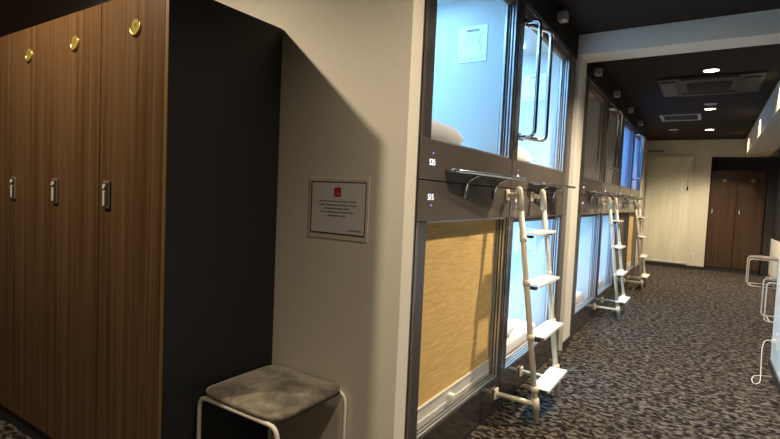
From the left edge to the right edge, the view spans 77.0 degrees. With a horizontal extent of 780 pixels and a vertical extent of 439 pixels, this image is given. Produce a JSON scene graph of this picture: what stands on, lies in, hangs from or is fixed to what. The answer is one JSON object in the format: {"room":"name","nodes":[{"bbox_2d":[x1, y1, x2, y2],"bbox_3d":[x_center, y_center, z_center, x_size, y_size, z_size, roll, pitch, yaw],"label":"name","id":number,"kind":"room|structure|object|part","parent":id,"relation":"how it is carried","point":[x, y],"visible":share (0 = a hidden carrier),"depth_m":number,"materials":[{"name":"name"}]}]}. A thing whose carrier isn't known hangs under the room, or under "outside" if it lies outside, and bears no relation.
{"room":"capsule hotel","nodes":[
{"label":"capsule hotel","id":0,"kind":"room"},
{"bbox_2d":[0,0,424,438],"bbox_3d":[-1.700,-0.289,3.023,4.243,2.660,0.081,4,4,33],"label":"wall","id":1,"kind":"structure","parent":0,"point":[351,69],"depth_m":2.00,"materials":[{"name":"paint"}]},
{"bbox_2d":[308,177,369,242],"bbox_3d":[-0.217,-0.044,2.021,0.314,0.252,0.002,4,4,33],"label":"notice","id":2,"kind":"object","parent":1,"relation":"attached to","point":[338,207],"visible":1,"depth_m":2.01,"materials":[{"name":"beige paper"}]},
{"bbox_2d":[404,0,425,438],"bbox_3d":[0.055,-0.060,1.987,0.077,2.467,0.071,4,4,33],"label":"trim","id":3,"kind":"structure","parent":1,"relation":"attached to","point":[425,0],"depth_m":1.99,"materials":[{"name":"brown metal"}]},
{"bbox_2d":[557,10,568,22],"bbox_3d":[1.242,-1.454,3.517,0.060,0.064,0.101,4,4,33],"label":"sensor box","id":4,"kind":"object","parent":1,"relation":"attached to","point":[562,16],"visible":1,"depth_m":3.49,"materials":[{"name":"beige plastic"}]},
{"bbox_2d":[525,0,644,135],"bbox_3d":[2.228,-1.449,5.173,0.075,0.220,7.836,4,4,33],"label":"trim","id":5,"kind":"structure","parent":1,"relation":"attached to","point":[546,11],"depth_m":3.98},
{"bbox_2d":[594,68,602,76],"bbox_3d":[1.993,-1.409,4.688,0.060,0.064,0.101,4,4,33],"label":"sensor box","id":6,"kind":"object","parent":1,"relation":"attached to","point":[597,71],"visible":1,"depth_m":4.66,"materials":[{"name":"beige plastic"}]},
{"bbox_2d":[614,91,620,97],"bbox_3d":[2.617,-1.447,5.653,0.060,0.064,0.101,4,4,33],"label":"sensor box","id":7,"kind":"object","parent":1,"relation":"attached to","point":[616,93],"visible":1,"depth_m":5.62,"materials":[{"name":"beige plastic"}]},
{"bbox_2d":[628,107,633,112],"bbox_3d":[3.269,-1.485,6.660,0.060,0.064,0.101,4,4,33],"label":"sensor box","id":8,"kind":"object","parent":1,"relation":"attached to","point":[630,109],"visible":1,"depth_m":6.63,"materials":[{"name":"beige plastic"}]},
{"bbox_2d":[0,264,779,438],"bbox_3d":[1.211,1.135,4.931,7.550,0.120,15.850,4,4,33],"label":"floor","id":9,"kind":"structure","parent":0,"point":[683,356],"depth_m":3.75,"materials":[{"name":"carpet"}]},
{"bbox_2d":[0,34,10,423],"bbox_3d":[-1.965,0.051,2.818,0.436,1.980,0.557,4,4,33],"label":"locker","id":10,"kind":"object","parent":9,"relation":"on","point":[5,413],"visible":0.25,"depth_m":2.50,"materials":[{"name":"brown laminate"}]},
{"bbox_2d":[8,21,50,438],"bbox_3d":[-1.598,0.080,2.581,0.436,1.980,0.557,4,4,33],"label":"locker","id":11,"kind":"object","parent":9,"relation":"on","point":[30,48],"visible":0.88,"depth_m":2.35,"materials":[{"name":"brown laminate"}]},
{"bbox_2d":[47,4,101,438],"bbox_3d":[-1.232,0.108,2.345,0.436,1.980,0.557,4,4,33],"label":"locker","id":12,"kind":"object","parent":9,"relation":"on","point":[75,59],"visible":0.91,"depth_m":2.11,"materials":[{"name":"brown laminate"}]},
{"bbox_2d":[96,0,282,438],"bbox_3d":[-0.857,0.138,2.103,0.454,1.980,0.557,4,4,33],"label":"locker","id":13,"kind":"object","parent":9,"relation":"on","point":[191,89],"visible":1,"depth_m":1.90,"materials":[{"name":"black laminate"}]},
{"bbox_3d":[-1.002,0.101,1.893,0.430,1.896,0.021,4,4,33],"label":"door","id":14,"kind":"part","parent":13,"relation":"part of","materials":[{"name":"brown wood"}]},
{"bbox_3d":[-0.817,0.116,1.762,0.020,1.897,0.003,4,4,33],"label":"edge panel","id":15,"kind":"part","parent":13,"relation":"part of","materials":[{"name":"brown wood"}]},
{"bbox_2d":[196,365,346,438],"bbox_3d":[-0.471,0.898,1.965,0.441,0.509,0.394,4,4,33],"label":"stool","id":16,"kind":"object","parent":9,"relation":"on","point":[270,396],"visible":1,"depth_m":1.88,"materials":[{"name":"fabric"}]},
{"bbox_3d":[-0.462,0.696,1.954,0.381,0.016,0.360,4,4,33],"label":"seat","id":17,"kind":"part","parent":16,"relation":"part of","materials":[{"name":"grey fabric"}]},
{"bbox_3d":[-0.460,0.666,1.953,0.417,0.044,0.394,4,4,33],"label":"seat","id":18,"kind":"part","parent":16,"relation":"part of","materials":[{"name":"fabric"}]},
{"bbox_2d":[405,180,509,438],"bbox_3d":[-0.477,0.427,3.053,2.070,1.336,1.113,4,4,33],"label":"capsule","id":19,"kind":"object","parent":9,"relation":"on","point":[460,243],"visible":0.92,"depth_m":2.49,"materials":[{"name":"brown metal"}]},
{"bbox_3d":[0.142,-0.081,2.116,0.081,0.170,0.232,4,4,33],"label":"control panel","id":20,"kind":"part","parent":19,"relation":"part of","materials":[{"name":"brown metal"}]},
{"bbox_3d":[0.334,0.901,2.571,0.020,0.090,0.953,4,4,33],"label":"rail","id":21,"kind":"part","parent":19,"relation":"part of","materials":[{"name":"silver metal"}]},
{"bbox_2d":[418,219,495,406],"bbox_3d":[0.351,0.426,2.549,0.004,0.865,0.953,4,4,33],"label":"blind","id":22,"kind":"object","parent":19,"relation":"hanging from","point":[459,271],"depth_m":2.52,"materials":[{"name":"beige fabric"}]},
{"bbox_3d":[0.328,1.059,2.547,0.075,0.200,1.113,4,4,33],"label":"panel","id":23,"kind":"part","parent":19,"relation":"part of","materials":[{"name":"grey metal"}]},
{"bbox_2d":[417,0,520,187],"bbox_3d":[-0.421,-0.825,2.987,2.070,1.164,1.113,4,4,33],"label":"capsule","id":24,"kind":"object","parent":19,"relation":"on","point":[477,99],"visible":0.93,"depth_m":2.92,"materials":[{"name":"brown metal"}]},
{"bbox_3d":[0.150,-0.255,2.107,0.081,0.170,0.232,4,4,33],"label":"control panel","id":25,"kind":"part","parent":24,"relation":"part of","materials":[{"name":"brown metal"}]},
{"bbox_2d":[431,119,464,144],"bbox_3d":[0.112,-0.450,2.525,0.378,0.158,0.622,4,3,31],"label":"pillow","id":26,"kind":"object","parent":24,"relation":"on","point":[439,130],"visible":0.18,"depth_m":2.45,"materials":[{"name":"white fabric"}]},
{"bbox_2d":[457,24,487,63],"bbox_3d":[0.504,-1.073,3.002,0.190,0.216,0.003,4,4,33],"label":"evacuation plan","id":27,"kind":"object","parent":24,"relation":"attached to","point":[472,42],"visible":1,"depth_m":3.00,"materials":[{"name":"white paper"}]},
{"bbox_3d":[0.452,-0.267,2.575,0.079,0.170,0.879,4,4,33],"label":"band panel","id":28,"kind":"part","parent":24,"relation":"part of","materials":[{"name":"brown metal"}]},
{"bbox_3d":[0.444,-0.092,2.584,0.079,0.170,0.879,4,4,33],"label":"band panel","id":29,"kind":"part","parent":19,"relation":"part of","materials":[{"name":"brown metal"}]},
{"bbox_2d":[446,169,525,198],"bbox_3d":[0.496,-0.166,2.444,0.146,0.126,0.714,4,4,33],"label":"shelf","id":30,"kind":"object","parent":19,"relation":"attached to","point":[475,174],"visible":1,"depth_m":2.36,"materials":[{"name":"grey metal"}]},
{"bbox_2d":[493,187,566,423],"bbox_3d":[0.913,0.483,3.027,0.308,1.349,0.529,4,4,33],"label":"ladder","id":31,"kind":"object","parent":9,"relation":"on","point":[551,378],"visible":1,"depth_m":2.88,"materials":[{"name":"beige metal"}]},
{"bbox_3d":[0.635,1.043,2.936,0.014,0.064,0.054,4,4,33],"label":"wall plate","id":32,"kind":"part","parent":31,"relation":"part of","materials":[{"name":"beige metal"}]},
{"bbox_3d":[0.690,-0.144,2.873,0.010,0.064,0.054,4,4,33],"label":"wall plate","id":33,"kind":"part","parent":31,"relation":"part of","materials":[{"name":"metal"}]},
{"bbox_3d":[0.893,1.033,3.335,0.014,0.064,0.054,4,4,33],"label":"wall plate","id":34,"kind":"part","parent":31,"relation":"part of","materials":[{"name":"white metal"}]},
{"bbox_3d":[0.798,0.553,2.820,0.196,1.220,0.033,4,4,33],"label":"rail","id":35,"kind":"part","parent":31,"relation":"part of","materials":[{"name":"white metal"}]},
{"bbox_3d":[1.055,0.543,3.219,0.196,1.220,0.033,4,4,33],"label":"rail","id":36,"kind":"part","parent":31,"relation":"part of","materials":[{"name":"white metal"}]},
{"bbox_2d":[498,189,562,406],"bbox_3d":[0.175,0.404,4.062,2.070,1.336,1.280,4,4,33],"label":"capsule","id":37,"kind":"object","parent":9,"relation":"on","point":[514,354],"visible":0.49,"depth_m":3.85,"materials":[{"name":"brown metal"}]},
{"bbox_2d":[507,321,514,336],"bbox_3d":[0.658,0.800,3.523,0.357,0.122,0.582,4,4,33],"label":"pillow","id":38,"kind":"object","parent":37,"relation":"on","point":[511,327],"visible":0.06,"depth_m":3.56,"materials":[{"name":"white fabric"}]},
{"bbox_3d":[0.749,-0.103,3.055,0.081,0.170,0.232,4,4,33],"label":"control panel","id":39,"kind":"part","parent":37,"relation":"part of","materials":[{"name":"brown metal"}]},
{"bbox_3d":[0.116,0.860,4.114,1.890,0.115,1.170,4,4,33],"label":"mattress","id":40,"kind":"part","parent":37,"relation":"part of","materials":[{"name":"white fabric"}]},
{"bbox_3d":[0.980,1.036,3.556,0.075,0.200,1.280,4,4,33],"label":"panel","id":41,"kind":"part","parent":37,"relation":"part of","materials":[{"name":"grey"}]},
{"bbox_2d":[514,227,536,253],"bbox_3d":[1.145,0.178,4.148,0.190,0.216,0.003,4,4,33],"label":"evacuation plan","id":42,"kind":"object","parent":37,"relation":"attached to","point":[531,243],"visible":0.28,"depth_m":4.13,"materials":[{"name":"white paper"}]},
{"bbox_2d":[506,0,571,192],"bbox_3d":[0.275,-0.845,3.968,2.174,1.164,1.280,4,4,33],"label":"capsule","id":43,"kind":"object","parent":37,"relation":"on","point":[542,168],"depth_m":3.93,"materials":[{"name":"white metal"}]},
{"bbox_3d":[0.757,-0.277,3.046,0.081,0.170,0.232,4,4,33],"label":"control panel","id":44,"kind":"part","parent":43,"relation":"part of","materials":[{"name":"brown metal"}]},
{"bbox_2d":[517,147,531,162],"bbox_3d":[0.780,-0.474,3.558,0.378,0.158,0.622,4,3,31],"label":"pillow","id":45,"kind":"object","parent":43,"relation":"on","point":[523,155],"visible":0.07,"depth_m":3.50,"materials":[{"name":"white fabric"}]},
{"bbox_3d":[0.847,-0.846,2.952,0.108,0.733,0.047,4,4,33],"label":"grab handle","id":46,"kind":"part","parent":43,"relation":"part of","materials":[{"name":"silver metal"}]},
{"bbox_2d":[522,73,546,100],"bbox_3d":[1.202,-1.099,4.081,0.190,0.216,0.003,4,4,33],"label":"evacuation plan","id":47,"kind":"object","parent":43,"relation":"attached to","point":[529,80],"visible":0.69,"depth_m":4.09,"materials":[{"name":"white paper"}]},
{"bbox_3d":[0.917,-0.849,3.074,0.256,0.733,0.029,1,4,-33],"label":"grab handle","id":48,"kind":"part","parent":43,"relation":"part of","materials":[{"name":"silver metal"}]},
{"bbox_3d":[1.104,-0.290,3.584,0.079,0.170,1.046,4,4,33],"label":"band panel","id":49,"kind":"part","parent":43,"relation":"part of","materials":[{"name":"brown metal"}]},
{"bbox_3d":[1.096,-0.116,3.593,0.079,0.170,1.046,4,4,33],"label":"band panel","id":50,"kind":"part","parent":37,"relation":"part of","materials":[{"name":"brown metal"}]},
{"bbox_2d":[529,182,575,201],"bbox_3d":[1.158,-0.185,3.469,0.146,0.126,0.714,4,4,33],"label":"shelf","id":51,"kind":"object","parent":37,"relation":"attached to","point":[546,185],"visible":0.84,"depth_m":3.41,"materials":[{"name":"silver metal"}]},
{"bbox_2d":[555,54,575,350],"bbox_3d":[1.423,-0.109,4.103,0.077,2.467,0.154,4,4,33],"label":"trim","id":52,"kind":"structure","parent":9,"relation":"on","point":[573,59],"depth_m":4.07,"materials":[{"name":"brown metal"}]},
{"bbox_2d":[569,74,587,337],"bbox_3d":[1.664,-0.105,4.478,0.077,2.440,0.224,4,4,33],"label":"trim","id":53,"kind":"structure","parent":9,"relation":"on","point":[586,74],"depth_m":4.52,"materials":[{"name":"brown metal"}]},
{"bbox_2d":[571,196,601,336],"bbox_3d":[1.188,0.367,5.630,2.070,1.336,1.165,4,4,33],"label":"capsule","id":54,"kind":"object","parent":9,"relation":"on","point":[583,305],"visible":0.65,"depth_m":5.55,"materials":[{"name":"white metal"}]},
{"bbox_3d":[1.129,0.824,5.682,1.890,0.115,1.055,4,4,33],"label":"mattress","id":55,"kind":"part","parent":54,"relation":"part of","materials":[{"name":"white fabric"}]},
{"bbox_3d":[1.794,-0.141,4.671,0.081,0.170,0.232,4,4,33],"label":"control panel","id":56,"kind":"part","parent":54,"relation":"part of","materials":[{"name":"brown metal"}]},
{"bbox_3d":[1.993,0.999,5.124,0.075,0.200,1.165,4,4,33],"label":"panel","id":57,"kind":"part","parent":54,"relation":"part of","materials":[{"name":"grey"}]},
{"bbox_3d":[2.110,-0.152,5.162,0.079,0.170,0.931,4,4,33],"label":"band panel","id":58,"kind":"part","parent":54,"relation":"part of","materials":[{"name":"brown metal"}]},
{"bbox_2d":[580,76,608,196],"bbox_3d":[1.244,-0.872,5.565,2.070,1.136,1.165,4,4,33],"label":"capsule","id":59,"kind":"object","parent":54,"relation":"on","point":[595,100],"visible":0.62,"depth_m":5.50,"materials":[{"name":"brown metal"}]},
{"bbox_3d":[1.802,-0.315,4.662,0.081,0.170,0.232,4,4,33],"label":"control panel","id":60,"kind":"part","parent":59,"relation":"part of","materials":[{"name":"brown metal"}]},
{"bbox_3d":[2.117,-0.327,5.152,0.079,0.170,0.931,4,4,33],"label":"band panel","id":61,"kind":"part","parent":59,"relation":"part of","materials":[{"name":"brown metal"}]},
{"bbox_2d":[587,190,613,203],"bbox_3d":[2.151,-0.221,5.005,0.146,0.126,0.714,4,4,33],"label":"shelf","id":62,"kind":"object","parent":54,"relation":"attached to","point":[590,191],"visible":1,"depth_m":4.92,"materials":[{"name":"silver metal"}]},
{"bbox_2d":[588,198,618,313],"bbox_3d":[1.823,0.344,6.612,2.070,1.336,1.165,4,4,33],"label":"capsule","id":63,"kind":"object","parent":9,"relation":"on","point":[604,286],"visible":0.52,"depth_m":6.54,"materials":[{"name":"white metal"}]},
{"bbox_3d":[2.628,0.976,6.107,0.075,0.200,1.165,4,4,33],"label":"panel","id":64,"kind":"part","parent":63,"relation":"part of","materials":[{"name":"grey"}]},
{"bbox_3d":[2.429,-0.164,5.654,0.081,0.170,0.232,4,4,33],"label":"control panel","id":65,"kind":"part","parent":63,"relation":"part of","materials":[{"name":"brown metal"}]},
{"bbox_2d":[596,99,623,198],"bbox_3d":[1.922,-0.891,6.519,2.174,1.136,1.165,4,4,33],"label":"capsule","id":66,"kind":"object","parent":63,"relation":"on","point":[611,184],"depth_m":6.30,"materials":[{"name":"brown metal"}]},
{"bbox_3d":[2.437,-0.338,5.644,0.081,0.170,0.232,4,4,33],"label":"control panel","id":67,"kind":"part","parent":66,"relation":"part of","materials":[{"name":"brown metal"}]},
{"bbox_3d":[2.489,-0.905,5.492,0.108,0.733,0.047,4,4,33],"label":"grab handle","id":68,"kind":"part","parent":66,"relation":"part of","materials":[{"name":"silver metal"}]},
{"bbox_3d":[2.752,-0.350,6.135,0.079,0.170,0.931,4,4,33],"label":"band panel","id":69,"kind":"part","parent":66,"relation":"part of","materials":[{"name":"brown metal"}]},
{"bbox_3d":[2.558,-0.908,5.614,0.256,0.733,0.029,1,4,-33],"label":"grab handle","id":70,"kind":"part","parent":66,"relation":"part of","materials":[{"name":"silver metal"}]},
{"bbox_3d":[2.745,-0.175,6.144,0.079,0.170,0.931,4,4,33],"label":"band panel","id":71,"kind":"part","parent":63,"relation":"part of","materials":[{"name":"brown metal"}]},
{"bbox_2d":[607,194,628,199],"bbox_3d":[2.786,-0.244,5.988,0.146,0.126,0.714,4,4,33],"label":"shelf","id":72,"kind":"object","parent":63,"relation":"attached to","point":[614,195],"visible":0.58,"depth_m":5.90,"materials":[{"name":"silver metal"}]},
{"bbox_2d":[594,197,629,319],"bbox_3d":[2.593,0.422,5.626,0.308,1.349,0.529,4,4,33],"label":"ladder","id":73,"kind":"object","parent":9,"relation":"on","point":[622,300],"visible":1,"depth_m":5.46,"materials":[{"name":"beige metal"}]},
{"bbox_3d":[2.477,0.492,5.419,0.196,1.220,0.033,4,4,33],"label":"rail","id":74,"kind":"part","parent":73,"relation":"part of","materials":[{"name":"beige metal"}]},
{"bbox_3d":[2.735,0.482,5.818,0.196,1.220,0.033,4,4,33],"label":"rail","id":75,"kind":"part","parent":73,"relation":"part of","materials":[{"name":"beige metal"}]},
{"bbox_2d":[606,200,629,297],"bbox_3d":[2.458,0.321,7.595,2.070,1.336,1.165,4,4,33],"label":"capsule","id":76,"kind":"object","parent":9,"relation":"on","point":[623,210],"visible":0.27,"depth_m":7.29,"materials":[{"name":"brown metal"}]},
{"bbox_3d":[3.263,0.953,7.089,0.075,0.200,1.165,4,4,33],"label":"panel","id":77,"kind":"part","parent":76,"relation":"part of","materials":[{"name":"grey"}]},
{"bbox_3d":[3.064,-0.187,6.636,0.081,0.170,0.232,4,4,33],"label":"control panel","id":78,"kind":"part","parent":76,"relation":"part of","materials":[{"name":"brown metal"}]},
{"bbox_2d":[613,116,634,199],"bbox_3d":[2.513,-0.918,7.530,2.070,1.136,1.165,4,4,33],"label":"capsule","id":79,"kind":"object","parent":76,"relation":"on","point":[628,129],"visible":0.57,"depth_m":7.45,"materials":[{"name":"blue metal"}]},
{"bbox_3d":[3.387,-0.373,7.117,0.079,0.170,0.931,4,4,33],"label":"band panel","id":80,"kind":"part","parent":79,"relation":"part of","materials":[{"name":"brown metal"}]},
{"bbox_3d":[3.380,-0.198,7.126,0.079,0.170,0.931,4,4,33],"label":"band panel","id":81,"kind":"part","parent":76,"relation":"part of","materials":[{"name":"brown metal"}]},
{"bbox_2d":[622,196,638,204],"bbox_3d":[3.421,-0.267,6.970,0.146,0.126,0.714,4,4,33],"label":"shelf","id":82,"kind":"object","parent":76,"relation":"attached to","point":[630,197],"visible":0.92,"depth_m":6.92,"materials":[{"name":"silver metal"}]},
{"bbox_2d":[624,201,637,286],"bbox_3d":[3.093,0.298,8.577,2.070,1.336,1.165,4,4,33],"label":"capsule","id":83,"kind":"object","parent":9,"relation":"on","point":[631,237],"visible":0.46,"depth_m":8.31,"materials":[{"name":"brown metal"}]},
{"bbox_3d":[3.898,0.930,8.072,0.075,0.200,1.165,4,4,33],"label":"panel","id":84,"kind":"part","parent":83,"relation":"part of","materials":[{"name":"grey"}]},
{"bbox_2d":[626,212,633,263],"bbox_3d":[3.922,0.297,8.073,0.004,0.865,1.005,4,4,33],"label":"blind","id":85,"kind":"object","parent":83,"relation":"hanging from","point":[630,250],"depth_m":8.36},
{"bbox_2d":[625,128,643,200],"bbox_3d":[3.192,-0.937,8.484,2.174,1.136,1.165,4,4,33],"label":"capsule","id":86,"kind":"object","parent":83,"relation":"on","point":[635,192],"depth_m":7.99,"materials":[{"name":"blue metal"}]},
{"bbox_3d":[4.022,-0.396,8.100,0.079,0.170,0.931,4,4,33],"label":"band panel","id":87,"kind":"part","parent":86,"relation":"part of","materials":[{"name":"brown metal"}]},
{"bbox_3d":[3.758,-0.951,7.457,0.108,0.733,0.047,4,4,33],"label":"grab handle","id":88,"kind":"part","parent":86,"relation":"part of","materials":[{"name":"silver metal"}]},
{"bbox_3d":[3.828,-0.955,7.579,0.256,0.733,0.029,1,4,-33],"label":"grab handle","id":89,"kind":"part","parent":86,"relation":"part of","materials":[{"name":"silver metal"}]},
{"bbox_2d":[624,200,649,289],"bbox_3d":[3.862,0.376,7.590,0.308,1.349,0.529,4,4,33],"label":"ladder","id":90,"kind":"object","parent":9,"relation":"on","point":[635,202],"visible":1,"depth_m":7.44,"materials":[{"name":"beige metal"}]},
{"bbox_3d":[3.747,0.446,7.384,0.196,1.220,0.033,4,4,33],"label":"rail","id":91,"kind":"part","parent":90,"relation":"part of","materials":[{"name":"beige metal"}]},
{"bbox_3d":[4.005,0.436,7.783,0.196,1.220,0.033,4,4,33],"label":"rail","id":92,"kind":"part","parent":90,"relation":"part of","materials":[{"name":"beige metal"}]},
{"bbox_2d":[704,171,738,271],"bbox_3d":[6.837,0.031,10.133,0.450,2.040,0.463,4,4,33],"label":"locker","id":93,"kind":"object","parent":9,"relation":"on","point":[724,184],"visible":1,"depth_m":9.95,"materials":[{"name":"walnut laminate"},{"name":"black laminate"},{"name":"black rubber"}]},
{"bbox_2d":[731,171,766,274],"bbox_3d":[7.218,0.061,9.887,0.450,2.040,0.463,4,4,33],"label":"locker","id":94,"kind":"object","parent":9,"relation":"on","point":[751,189],"visible":0.96,"depth_m":9.70,"materials":[{"name":"walnut laminate"},{"name":"black laminate"},{"name":"black rubber"}]},
{"bbox_2d":[751,340,771,383],"bbox_3d":[2.801,1.068,3.711,0.348,0.276,0.086,0,4,-35],"label":"power cord","id":95,"kind":"object","parent":9,"relation":"on","point":[760,375],"visible":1,"depth_m":3.75,"materials":[{"name":"beige plastic"}]},
{"bbox_2d":[745,255,778,288],"bbox_3d":[6.297,0.870,8.277,0.441,0.509,0.394,4,4,33],"label":"stool","id":96,"kind":"object","parent":9,"relation":"on","point":[752,257],"visible":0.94,"depth_m":8.21,"materials":[{"name":"white metal"}]},
{"bbox_3d":[6.307,0.638,8.264,0.417,0.044,0.394,4,4,33],"label":"seat","id":97,"kind":"part","parent":96,"relation":"part of","materials":[{"name":"fabric"}]},
{"bbox_2d":[760,277,776,322],"bbox_3d":[4.582,0.930,5.659,0.441,0.509,0.394,4,4,33],"label":"stool","id":98,"kind":"object","parent":9,"relation":"on","point":[772,280],"visible":0.9,"depth_m":5.62,"materials":[{"name":"white metal"}]},
{"bbox_3d":[4.592,0.698,5.647,0.417,0.044,0.394,4,4,33],"label":"seat","id":99,"kind":"part","parent":98,"relation":"part of","materials":[{"name":"fabric"}]},
{"bbox_2d":[444,35,586,350],"bbox_3d":[0.689,-0.276,4.818,2.170,2.660,0.250,4,4,33],"label":"wall pillar","id":100,"kind":"structure","parent":0,"point":[581,64],"depth_m":4.18,"materials":[{"name":"paint"}]},
{"bbox_2d":[562,336,569,350],"bbox_3d":[1.545,1.085,4.298,0.008,0.075,0.252,4,4,33],"label":"baseboard","id":101,"kind":"structure","parent":100,"relation":"attached to","point":[566,343],"depth_m":4.28,"materials":[{"name":"grey"}]},
{"bbox_2d":[581,9,779,62],"bbox_3d":[2.515,-1.383,3.624,2.040,0.165,0.270,4,4,33],"label":"beam","id":102,"kind":"structure","parent":100,"relation":"attached to","point":[758,28],"depth_m":3.70,"materials":[{"name":"paint"}]},
{"bbox_2d":[588,137,647,266],"bbox_3d":[4.010,-0.406,10.141,1.970,2.660,2.400,4,4,33],"label":"wall","id":103,"kind":"structure","parent":0,"point":[642,185],"depth_m":10.26,"materials":[{"name":"beige paint"}]},
{"bbox_2d":[553,0,779,140],"bbox_3d":[1.335,-1.639,4.786,7.550,0.120,15.850,4,4,33],"label":"ceiling","id":104,"kind":"structure","parent":0,"point":[735,115],"depth_m":4.85,"materials":[{"name":"black paint"}]},
{"bbox_2d":[659,113,700,121],"bbox_3d":[4.499,-1.577,7.595,0.540,0.014,0.580,4,4,33],"label":"ceiling vent","id":105,"kind":"object","parent":104,"relation":"in","point":[697,116],"visible":1,"depth_m":7.56,"materials":[{"name":"beige plastic"}]},
{"bbox_2d":[702,68,720,72],"bbox_3d":[3.228,-1.498,4.929,0.156,0.012,0.156,4,4,33],"label":"recessed light","id":106,"kind":"object","parent":104,"relation":"in","point":[710,70],"visible":1,"depth_m":4.92,"materials":[{"name":"white plastic"}]},
{"bbox_2d":[657,70,766,96],"bbox_3d":[3.584,-1.499,5.509,0.960,0.034,0.960,4,4,33],"label":"air conditioner","id":107,"kind":"object","parent":104,"relation":"attached to","point":[741,82],"visible":1,"depth_m":5.40,"materials":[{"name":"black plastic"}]},
{"bbox_2d":[687,81,732,91],"bbox_3d":[3.585,-1.490,5.511,0.420,0.008,0.425,4,4,33],"label":"grille","id":108,"kind":"object","parent":107,"relation":"attached to","point":[715,85],"depth_m":5.48,"materials":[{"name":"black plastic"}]},
{"bbox_2d":[640,140,712,266],"bbox_3d":[5.973,-0.331,10.375,1.280,2.660,0.120,4,4,33],"label":"wall","id":109,"kind":"structure","parent":0,"point":[702,150],"depth_m":10.09,"materials":[{"name":"beige paint"}]},
{"bbox_2d":[648,150,664,151],"bbox_3d":[5.686,-1.461,10.459,0.320,0.044,0.007,4,4,33],"label":"air slot","id":110,"kind":"object","parent":109,"relation":"attached to","point":[648,150],"visible":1,"depth_m":10.46,"materials":[{"name":"black plastic"}]},
{"bbox_2d":[641,156,694,263],"bbox_3d":[5.839,-0.218,10.356,0.870,2.235,0.062,4,4,33],"label":"door","id":111,"kind":"structure","parent":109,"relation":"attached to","point":[669,178],"depth_m":10.34,"materials":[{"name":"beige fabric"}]},
{"bbox_2d":[641,261,703,269],"bbox_3d":[5.926,0.966,10.357,1.170,0.070,0.012,4,4,33],"label":"baseboard","id":112,"kind":"structure","parent":109,"relation":"attached to","point":[646,262],"depth_m":10.32,"materials":[{"name":"grey"}]},
{"bbox_2d":[704,157,769,272],"bbox_3d":[7.315,-0.267,10.301,1.300,2.660,0.150,4,4,33],"label":"wall niche","id":113,"kind":"object","parent":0,"point":[718,163],"depth_m":10.20,"materials":[{"name":"paint"}]},
{"bbox_2d":[712,139,778,156],"bbox_3d":[7.006,-1.409,9.682,1.060,0.345,0.120,4,4,33],"label":"lintel","id":114,"kind":"object","parent":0,"point":[721,147],"visible":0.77,"depth_m":9.75,"materials":[{"name":"beige paint"}]},
{"bbox_2d":[768,254,779,394],"bbox_3d":[1.989,0.790,2.121,0.132,0.930,4.490,4,4,33],"label":"wall","id":115,"kind":"structure","parent":0,"point":[775,355],"depth_m":3.84,"materials":[{"name":"white paint"}]},
{"bbox_2d":[771,333,777,350],"bbox_3d":[2.965,0.942,3.786,0.035,0.120,0.072,4,4,33],"label":"wall socket","id":116,"kind":"object","parent":115,"relation":"attached to","point":[773,341],"visible":1,"depth_m":3.77,"materials":[{"name":"beige plastic"}]},
{"bbox_3d":[2.977,0.943,3.779,0.008,0.120,0.072,4,4,33],"label":"plate","id":117,"kind":"part","parent":116,"relation":"part of","materials":[{"name":"beige plastic"}]},
{"bbox_2d":[768,148,779,276],"bbox_3d":[5.703,-0.153,6.731,0.130,2.660,7.700,4,4,33],"label":"wall","id":118,"kind":"structure","parent":0,"point":[776,219],"depth_m":8.97,"materials":[{"name":"white paint"}]},
{"bbox_2d":[745,80,779,155],"bbox_3d":[5.150,-1.328,6.447,0.385,0.335,7.330,4,4,33],"label":"beam","id":119,"kind":"structure","parent":118,"relation":"attached to","point":[763,139],"depth_m":6.92,"materials":[{"name":"white paint"}]},
{"bbox_2d":[760,156,778,276],"bbox_3d":[7.312,-0.051,9.463,0.130,2.315,0.070,4,4,33],"label":"trim","id":120,"kind":"structure","parent":118,"relation":"attached to","point":[773,161],"depth_m":9.43,"materials":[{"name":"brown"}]}
]}

